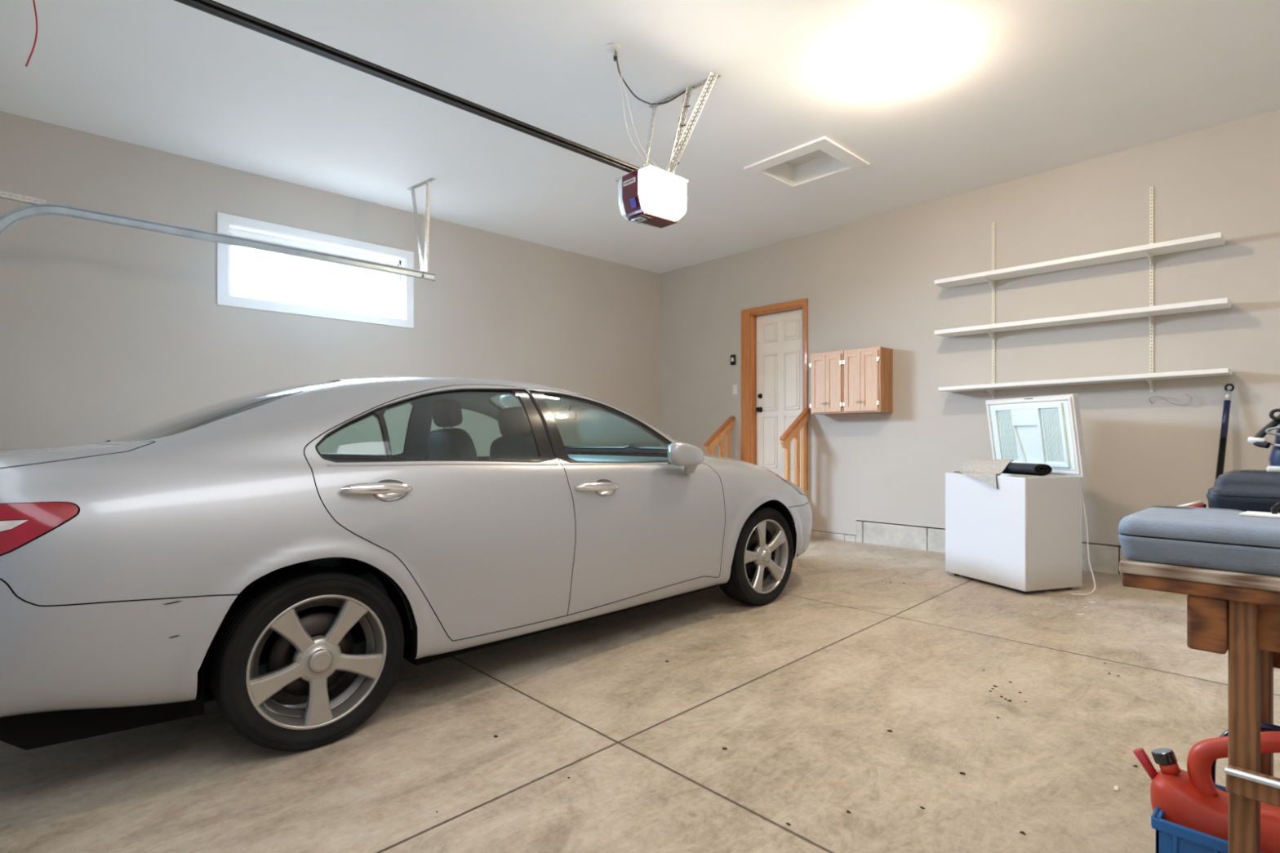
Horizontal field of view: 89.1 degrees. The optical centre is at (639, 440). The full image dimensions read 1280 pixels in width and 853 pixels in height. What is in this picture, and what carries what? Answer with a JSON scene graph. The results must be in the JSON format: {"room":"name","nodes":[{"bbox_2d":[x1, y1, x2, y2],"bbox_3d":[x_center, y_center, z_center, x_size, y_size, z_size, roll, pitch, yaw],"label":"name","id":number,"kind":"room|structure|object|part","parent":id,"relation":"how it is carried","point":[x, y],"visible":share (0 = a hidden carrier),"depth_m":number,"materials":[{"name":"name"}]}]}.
{"room":"garage","nodes":[
{"label":"garage","id":0,"kind":"room"},
{"bbox_2d":[0,111,659,456],"bbox_3d":[-2.238,-0.566,6.551,7.120,3.651,0.160,0,0,-43],"label":"wall","id":1,"kind":"structure","parent":0,"point":[108,331],"depth_m":5.33,"materials":[{"name":"paint"}]},
{"bbox_2d":[217,212,413,328],"bbox_3d":[-2.890,-1.482,5.911,1.655,0.756,0.146,0,0,-43],"label":"window","id":2,"kind":"structure","parent":1,"relation":"in","point":[247,277],"depth_m":5.86,"materials":[{"name":"white glass"}]},
{"bbox_3d":[-2.928,-1.479,5.951,1.463,0.558,0.005,0,0,-43],"label":"pane","id":3,"kind":"part","parent":2,"relation":"part of","materials":[{"name":"white glass"}]},
{"bbox_2d":[0,536,1279,852],"bbox_3d":[0.124,1.202,3.733,7.520,0.315,7.584,0,0,-43],"label":"floor","id":4,"kind":"structure","parent":0,"point":[802,690],"depth_m":2.43,"materials":[{"name":"concrete"}]},
{"bbox_2d":[0,377,812,751],"bbox_3d":[-0.829,0.405,3.955,4.811,1.482,1.977,0,0,-43],"label":"car","id":5,"kind":"object","parent":4,"relation":"on","point":[153,574],"visible":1,"depth_m":2.48,"materials":[{"name":"silver metal"}]},
{"bbox_2d":[0,502,79,555],"bbox_3d":[-1.966,0.282,1.904,0.536,0.195,0.185,0,0,5],"label":"tail light","id":6,"kind":"object","parent":5,"relation":"on","point":[26,528],"depth_m":1.90,"materials":[{"name":"red plastic"}]},
{"bbox_3d":[-2.352,0.187,2.524,0.600,0.353,1.478,-1,1,-43],"label":"trunk lid","id":7,"kind":"part","parent":5,"relation":"part of","materials":[{"name":"silver metal"}]},
{"bbox_3d":[-1.574,0.416,3.251,0.753,0.671,1.300,-1,1,-43],"label":"seat","id":8,"kind":"part","parent":5,"relation":"part of","materials":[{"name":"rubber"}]},
{"bbox_3d":[-1.016,0.187,2.531,0.276,0.047,0.045,-1,1,-43],"label":"door handle","id":9,"kind":"part","parent":5,"relation":"part of","materials":[{"name":"silver metal"}]},
{"bbox_2d":[373,480,407,501],"bbox_3d":[-1.002,0.201,2.601,0.140,0.082,0.040,-1,1,-43],"label":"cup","id":10,"kind":"object","parent":5,"relation":"on","point":[392,496],"depth_m":2.61,"materials":[{"name":"silver metal"}]},
{"bbox_3d":[-0.863,0.300,2.898,1.189,1.132,0.333,-1,1,-43],"label":"door","id":11,"kind":"part","parent":5,"relation":"part of","materials":[{"name":"silver metal"}]},
{"bbox_3d":[-1.005,0.327,4.290,0.700,0.815,0.500,-1,1,-43],"label":"seat","id":12,"kind":"part","parent":5,"relation":"part of","materials":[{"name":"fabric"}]},
{"bbox_3d":[-0.485,0.349,3.764,0.660,0.770,0.500,-1,1,-43],"label":"seat","id":13,"kind":"part","parent":5,"relation":"part of","materials":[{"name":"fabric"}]},
{"bbox_3d":[-0.202,0.235,3.280,0.276,0.048,0.044,-1,1,-43],"label":"door handle","id":14,"kind":"part","parent":5,"relation":"part of","materials":[{"name":"silver metal"}]},
{"bbox_2d":[595,480,614,496],"bbox_3d":[-0.189,0.245,3.352,0.140,0.082,0.036,-1,1,-43],"label":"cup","id":15,"kind":"object","parent":5,"relation":"on","point":[604,493],"depth_m":3.36,"materials":[{"name":"silver metal"}]},
{"bbox_3d":[-0.037,0.283,3.675,1.209,1.125,0.330,-1,1,-43],"label":"door","id":16,"kind":"part","parent":5,"relation":"part of","materials":[{"name":"silver metal"}]},
{"bbox_2d":[667,441,704,474],"bbox_3d":[0.258,0.102,3.700,0.290,0.186,0.130,0,0,-43],"label":"mirror","id":17,"kind":"object","parent":5,"relation":"attached to","point":[685,458],"depth_m":3.64,"materials":[{"name":"silver metal"}]},
{"bbox_2d":[704,454,765,468],"bbox_3d":[0.274,0.170,4.980,0.990,0.219,1.473,-1,1,-43],"label":"hood","id":18,"kind":"object","parent":5,"relation":"attached to","point":[705,455],"depth_m":4.27,"materials":[{"name":"silver metal"}]},
{"bbox_2d":[435,581,1137,835],"bbox_3d":[1.118,1.106,2.968,3.877,0.075,1.896,0,0,-43],"label":"debris","id":19,"kind":"object","parent":4,"relation":"on","point":[890,731],"visible":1,"depth_m":2.37,"materials":[{"name":"brown plant"}]},
{"bbox_2d":[945,393,1095,595],"bbox_3d":[2.820,0.368,4.830,0.562,1.392,0.893,0,0,-18],"label":"chest freezer","id":20,"kind":"object","parent":4,"relation":"on","point":[1024,534],"visible":0.9,"depth_m":4.66,"materials":[{"name":"white metal"}]},
{"bbox_2d":[954,457,1052,488],"bbox_3d":[2.674,0.247,4.846,0.332,0.209,0.680,0,0,-18],"label":"rolled mat","id":21,"kind":"object","parent":20,"relation":"on","point":[985,471],"visible":1,"depth_m":4.78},
{"bbox_3d":[3.006,-0.035,4.957,0.131,0.586,0.759,0,0,-18],"label":"lid","id":22,"kind":"part","parent":20,"relation":"part of","materials":[{"name":"white plastic"}]},
{"bbox_3d":[3.095,0.713,4.513,0.268,0.701,0.115,0,0,-42],"label":"power cord","id":23,"kind":"part","parent":20,"relation":"part of","materials":[{"name":"white plastic"}]},
{"bbox_2d":[945,582,1118,791],"bbox_3d":[2.300,1.089,3.352,0.839,0.051,2.909,0,0,16],"label":"debris","id":24,"kind":"object","parent":4,"relation":"on","point":[1116,788],"visible":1,"depth_m":4.00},
{"bbox_2d":[1119,557,1279,852],"bbox_3d":[1.605,0.690,1.121,0.646,0.880,1.165,0,0,-43],"label":"workbench","id":25,"kind":"object","parent":4,"relation":"on","point":[1237,613],"visible":0.84,"depth_m":1.23,"materials":[{"name":"brown wood"}]},
{"bbox_2d":[1177,500,1206,507],"bbox_3d":[1.349,0.198,1.602,0.072,0.101,0.032,0,0,26],"label":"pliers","id":26,"kind":"object","parent":25,"relation":"on","point":[1200,504],"visible":0.37,"depth_m":1.59,"materials":[{"name":"metal"}]},
{"bbox_3d":[1.344,0.166,1.598,0.068,0.024,0.012,0,0,35],"label":"handle","id":27,"kind":"part","parent":26,"relation":"part of","materials":[{"name":"red plastic"}]},
{"bbox_2d":[1118,506,1279,576],"bbox_3d":[1.288,0.203,1.313,0.375,0.092,0.468,0,0,-43],"label":"tool case","id":28,"kind":"object","parent":25,"relation":"on","point":[1211,538],"visible":0.98,"depth_m":1.27,"materials":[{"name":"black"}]},
{"bbox_3d":[1.268,0.176,1.294,0.320,0.037,0.468,0,0,-43],"label":"case lid","id":29,"kind":"part","parent":28,"relation":"part of","materials":[{"name":"grey plastic"}]},
{"bbox_2d":[1205,469,1279,513],"bbox_3d":[1.596,0.161,1.428,0.230,0.176,0.518,0,0,-43],"label":"tool case","id":30,"kind":"object","parent":28,"relation":"on","point":[1255,491],"visible":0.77,"depth_m":1.49,"materials":[{"name":"black plastic"}]},
{"bbox_3d":[1.597,0.102,1.427,0.230,0.054,0.514,0,0,-43],"label":"case lid","id":31,"kind":"part","parent":30,"relation":"part of","materials":[{"name":"black plastic"}]},
{"bbox_2d":[1247,408,1279,472],"bbox_3d":[1.534,-0.013,1.485,0.135,0.176,0.209,0,0,-43],"label":"power tool","id":32,"kind":"object","parent":30,"relation":"on","point":[1273,459],"visible":1,"depth_m":1.51,"materials":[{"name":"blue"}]},
{"bbox_2d":[1239,511,1279,518],"bbox_3d":[1.318,0.155,1.335,0.080,0.004,0.116,0,0,-37],"label":"booklet","id":33,"kind":"object","parent":28,"relation":"on","point":[1247,513],"visible":1,"depth_m":1.35,"materials":[{"name":"white paper"}]},
{"bbox_2d":[1270,502,1279,513],"bbox_3d":[1.339,0.142,1.339,0.018,0.025,0.058,0,0,-43],"label":"clip","id":34,"kind":"object","parent":33,"relation":"on","point":[1273,508],"visible":1,"depth_m":1.35,"materials":[{"name":"black metal"}]},
{"bbox_3d":[1.167,0.716,1.254,0.089,0.828,0.040,0,0,-43],"label":"leg","id":35,"kind":"part","parent":25,"relation":"part of","materials":[{"name":"brown wood"}]},
{"bbox_3d":[1.456,0.713,1.524,0.089,0.821,0.040,0,0,-43],"label":"leg","id":36,"kind":"part","parent":25,"relation":"part of","materials":[{"name":"brown wood"}]},
{"bbox_2d":[1151,783,1262,852],"bbox_3d":[1.443,0.971,1.253,0.286,0.310,0.686,0,0,-43],"label":"crate","id":37,"kind":"object","parent":4,"relation":"on","point":[1171,837],"visible":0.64,"depth_m":1.37,"materials":[{"name":"blue plastic"}]},
{"bbox_2d":[1133,731,1279,852],"bbox_3d":[1.278,0.851,1.393,0.152,0.518,0.357,0,0,-43],"label":"can","id":38,"kind":"object","parent":37,"relation":"in","point":[1190,798],"visible":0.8,"depth_m":1.41,"materials":[{"name":"red plastic"}]},
{"bbox_3d":[1.174,0.752,1.504,0.023,0.070,0.054,0,0,-43],"label":"spout","id":39,"kind":"part","parent":38,"relation":"part of","materials":[{"name":"red plastic"}]},
{"bbox_3d":[1.311,0.688,1.358,0.040,0.191,0.258,0,0,-43],"label":"handle","id":40,"kind":"part","parent":38,"relation":"part of","materials":[{"name":"red plastic"}]},
{"bbox_2d":[1210,723,1279,786],"bbox_3d":[1.415,0.729,1.467,0.015,0.182,0.205,0,0,-43],"label":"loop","id":41,"kind":"object","parent":37,"relation":"in","point":[1264,726],"visible":0.3,"depth_m":1.47,"materials":[{"name":"black plastic"}]},
{"bbox_2d":[1215,383,1234,479],"bbox_3d":[4.019,0.324,4.521,0.299,1.442,0.050,0,0,-21],"label":"pole","id":42,"kind":"object","parent":4,"relation":"on","point":[1227,401],"visible":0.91,"depth_m":4.54,"materials":[{"name":"black metal"}]},
{"bbox_3d":[1.117,0.802,7.137,1.020,0.521,0.950,0,0,-43],"label":"staircase","id":43,"kind":"structure","parent":4,"relation":"on","visible":0},
{"bbox_2d":[703,416,734,457],"bbox_3d":[0.943,0.225,7.696,0.523,1.031,0.076,0,0,-43],"label":"stair railing","id":44,"kind":"object","parent":43,"relation":"on","point":[724,430],"visible":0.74,"depth_m":7.69,"materials":[{"name":"brown wood"}]},
{"bbox_2d":[779,408,810,495],"bbox_3d":[1.657,0.255,6.939,0.513,1.211,0.076,0,0,-43],"label":"stair railing","id":45,"kind":"object","parent":43,"relation":"attached to","point":[793,432],"visible":0.7,"depth_m":6.94,"materials":[{"name":"brown wood"}]},
{"bbox_3d":[1.662,-0.111,6.934,0.513,0.393,0.036,0,0,-43],"label":"rail","id":46,"kind":"part","parent":45,"relation":"part of","materials":[{"name":"brown wood"}]},
{"bbox_3d":[1.656,-0.172,6.929,0.498,0.357,0.062,0,0,-43],"label":"handrail","id":47,"kind":"part","parent":45,"relation":"part of","materials":[{"name":"brown wood"}]},
{"bbox_2d":[0,0,1279,273],"bbox_3d":[0.270,-2.321,3.869,7.120,0.140,7.584,0,0,-43],"label":"ceiling","id":48,"kind":"structure","parent":0,"point":[993,92],"depth_m":4.18,"materials":[{"name":"paint"}]},
{"bbox_2d":[0,177,435,280],"bbox_3d":[-2.973,-0.685,4.729,3.082,3.191,0.390,0,0,-43],"label":"door track","id":49,"kind":"object","parent":48,"relation":"hanging from","point":[37,208],"visible":1,"depth_m":4.61,"materials":[{"name":"metal"}]},
{"bbox_2d":[25,0,721,228],"bbox_3d":[-0.992,-1.740,2.996,3.574,1.082,0.583,0,0,-43],"label":"garage door opener","id":50,"kind":"object","parent":48,"relation":"hanging from","point":[649,195],"visible":1,"depth_m":3.78,"materials":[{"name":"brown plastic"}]},
{"bbox_3d":[-1.962,-1.390,2.095,0.030,0.381,0.005,0,0,-43],"label":"pull cord","id":51,"kind":"part","parent":50,"relation":"part of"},
{"bbox_3d":[-1.120,-1.618,2.882,3.230,0.032,0.044,0,0,-43],"label":"rail","id":52,"kind":"part","parent":50,"relation":"part of","materials":[{"name":"black metal"}]},
{"bbox_3d":[-0.041,-1.409,3.860,0.020,0.053,0.045,0,0,-43],"label":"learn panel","id":53,"kind":"part","parent":50,"relation":"part of","materials":[{"name":"blue plastic"}]},
{"bbox_3d":[-0.038,-1.467,3.893,0.064,0.251,0.140,0,0,-43],"label":"panel","id":54,"kind":"part","parent":50,"relation":"part of","materials":[{"name":"red plastic"}]},
{"bbox_3d":[-0.001,-1.338,3.928,0.095,0.008,0.120,0,0,-43],"label":"warning plate","id":55,"kind":"part","parent":50,"relation":"part of","materials":[{"name":"white plastic"}]},
{"bbox_3d":[0.072,-1.597,3.997,0.340,0.011,0.300,0,0,-43],"label":"plate","id":56,"kind":"part","parent":50,"relation":"part of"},
{"bbox_3d":[0.019,-1.934,4.011,0.605,0.612,0.355,0,0,-43],"label":"power cord","id":57,"kind":"part","parent":50,"relation":"part of","materials":[{"name":"black plastic"}]},
{"bbox_2d":[604,43,620,53],"bbox_3d":[-0.158,-2.247,3.727,0.090,0.008,0.090,0,0,-43],"label":"outlet","id":58,"kind":"object","parent":48,"relation":"attached to","point":[609,47],"visible":0.98,"depth_m":3.71,"materials":[{"name":"white plastic"}]},
{"bbox_2d":[743,136,870,191],"bbox_3d":[1.362,-2.362,5.320,0.687,0.258,0.750,0,0,-43],"label":"attic hatch","id":59,"kind":"object","parent":48,"relation":"attached to","point":[820,159],"visible":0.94,"depth_m":5.45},
{"bbox_3d":[1.364,-2.409,5.360,0.525,0.015,0.597,0,0,-43],"label":"hatch panel","id":60,"kind":"part","parent":59,"relation":"part of","materials":[{"name":"white paint"}]},
{"bbox_2d":[659,109,1279,545],"bbox_3d":[2.843,-0.706,6.139,0.140,3.371,7.384,0,0,-43],"label":"wall","id":61,"kind":"structure","parent":0,"point":[869,282],"depth_m":5.52,"materials":[{"name":"paint"}]},
{"bbox_2d":[730,354,735,364],"bbox_3d":[1.124,-0.970,7.853,0.030,0.124,0.072,0,0,-43],"label":"garage door button","id":62,"kind":"object","parent":61,"relation":"attached to","point":[732,357],"visible":1,"depth_m":7.84,"materials":[{"name":"black plastic"}]},
{"bbox_2d":[732,384,737,394],"bbox_3d":[1.145,-0.610,7.845,0.012,0.116,0.072,0,0,-43],"label":"light switch","id":63,"kind":"object","parent":61,"relation":"attached to","point":[735,386],"visible":1,"depth_m":7.84,"materials":[{"name":"white plastic"}]},
{"bbox_2d":[741,297,808,489],"bbox_3d":[1.569,-0.493,7.480,0.149,2.116,0.907,0,0,-43],"label":"door","id":64,"kind":"structure","parent":61,"relation":"in","point":[775,337],"depth_m":7.54,"materials":[{"name":"white wood"}]},
{"bbox_3d":[1.401,-0.360,7.656,0.066,0.064,0.064,0,0,-43],"label":"knob","id":65,"kind":"part","parent":64,"relation":"part of","materials":[{"name":"black metal"}]},
{"bbox_3d":[1.629,-0.463,7.482,0.050,2.005,0.690,0,0,-43],"label":"panel","id":66,"kind":"part","parent":64,"relation":"part of","materials":[{"name":"white wood"}]},
{"bbox_2d":[809,351,852,414],"bbox_3d":[1.988,-0.585,6.722,0.313,0.626,0.372,0,0,-43],"label":"upper cabinet","id":67,"kind":"object","parent":61,"relation":"attached to","point":[827,369],"visible":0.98,"depth_m":6.62,"materials":[{"name":"brown wood"}]},
{"bbox_3d":[1.842,-0.576,6.704,0.021,0.584,0.168,0,0,-43],"label":"door","id":68,"kind":"part","parent":67,"relation":"part of","materials":[{"name":"brown wood"}]},
{"bbox_3d":[1.960,-0.576,6.578,0.021,0.584,0.168,0,0,-43],"label":"door","id":69,"kind":"part","parent":67,"relation":"part of","materials":[{"name":"brown wood"}]},
{"bbox_2d":[842,346,893,413],"bbox_3d":[2.250,-0.585,6.442,0.313,0.626,0.382,0,0,-43],"label":"upper cabinet","id":70,"kind":"object","parent":61,"relation":"attached to","point":[868,371],"visible":1,"depth_m":6.34,"materials":[{"name":"brown wood"}]},
{"bbox_3d":[2.102,-0.576,6.426,0.021,0.584,0.173,0,0,-43],"label":"door","id":71,"kind":"part","parent":70,"relation":"part of","materials":[{"name":"brown wood"}]},
{"bbox_3d":[2.223,-0.576,6.296,0.021,0.584,0.173,0,0,-43],"label":"door","id":72,"kind":"part","parent":70,"relation":"part of","materials":[{"name":"brown wood"}]},
{"bbox_3d":[2.399,-0.585,6.333,0.245,0.626,0.018,0,0,-43],"label":"panel","id":73,"kind":"part","parent":70,"relation":"part of","materials":[{"name":"brown wood"}]},
{"bbox_2d":[810,520,1125,574],"bbox_3d":[2.837,0.998,6.136,0.134,0.325,7.380,0,0,-43],"label":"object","id":74,"kind":"structure","parent":61,"relation":"attached to","point":[1105,558],"depth_m":6.22,"materials":[{"name":"concrete"}]},
{"bbox_2d":[982,222,995,398],"bbox_3d":[3.038,-1.145,5.656,0.235,1.550,0.022,0,0,-43],"label":"shelf standard","id":75,"kind":"object","parent":61,"relation":"attached to","point":[992,392],"visible":0.97,"depth_m":5.72,"materials":[{"name":"white metal"}]},
{"bbox_2d":[934,231,1225,288],"bbox_3d":[3.403,-1.414,5.232,0.249,0.054,1.935,0,0,-43],"label":"wall shelf","id":76,"kind":"object","parent":75,"relation":"on","point":[1215,239],"visible":1,"depth_m":5.05,"materials":[{"name":"white wood"}]},
{"bbox_2d":[937,368,1232,391],"bbox_3d":[3.428,-0.466,5.206,0.249,0.048,1.937,0,0,-43],"label":"wall shelf","id":77,"kind":"object","parent":75,"relation":"on","point":[1221,371],"visible":1,"depth_m":5.01,"materials":[{"name":"white wood"}]},
{"bbox_2d":[1144,186,1153,391],"bbox_3d":[3.796,-1.142,4.846,0.235,1.554,0.022,0,0,-43],"label":"shelf standard","id":78,"kind":"object","parent":61,"relation":"attached to","point":[1150,256],"visible":0.94,"depth_m":4.92,"materials":[{"name":"white metal"}]},
{"bbox_2d":[934,297,1231,337],"bbox_3d":[3.414,-0.960,5.221,0.249,0.055,1.968,0,0,-43],"label":"wall shelf","id":79,"kind":"object","parent":78,"relation":"on","point":[1224,303],"visible":1,"depth_m":5.01,"materials":[{"name":"white wood"}]},
{"bbox_2d":[1149,394,1191,405],"bbox_3d":[3.929,-0.294,4.817,0.049,0.086,0.252,0,0,-35],"label":"loose wire","id":80,"kind":"object","parent":61,"relation":"attached to","point":[1185,394],"visible":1,"depth_m":4.79,"materials":[{"name":"grey plastic"}]}
]}

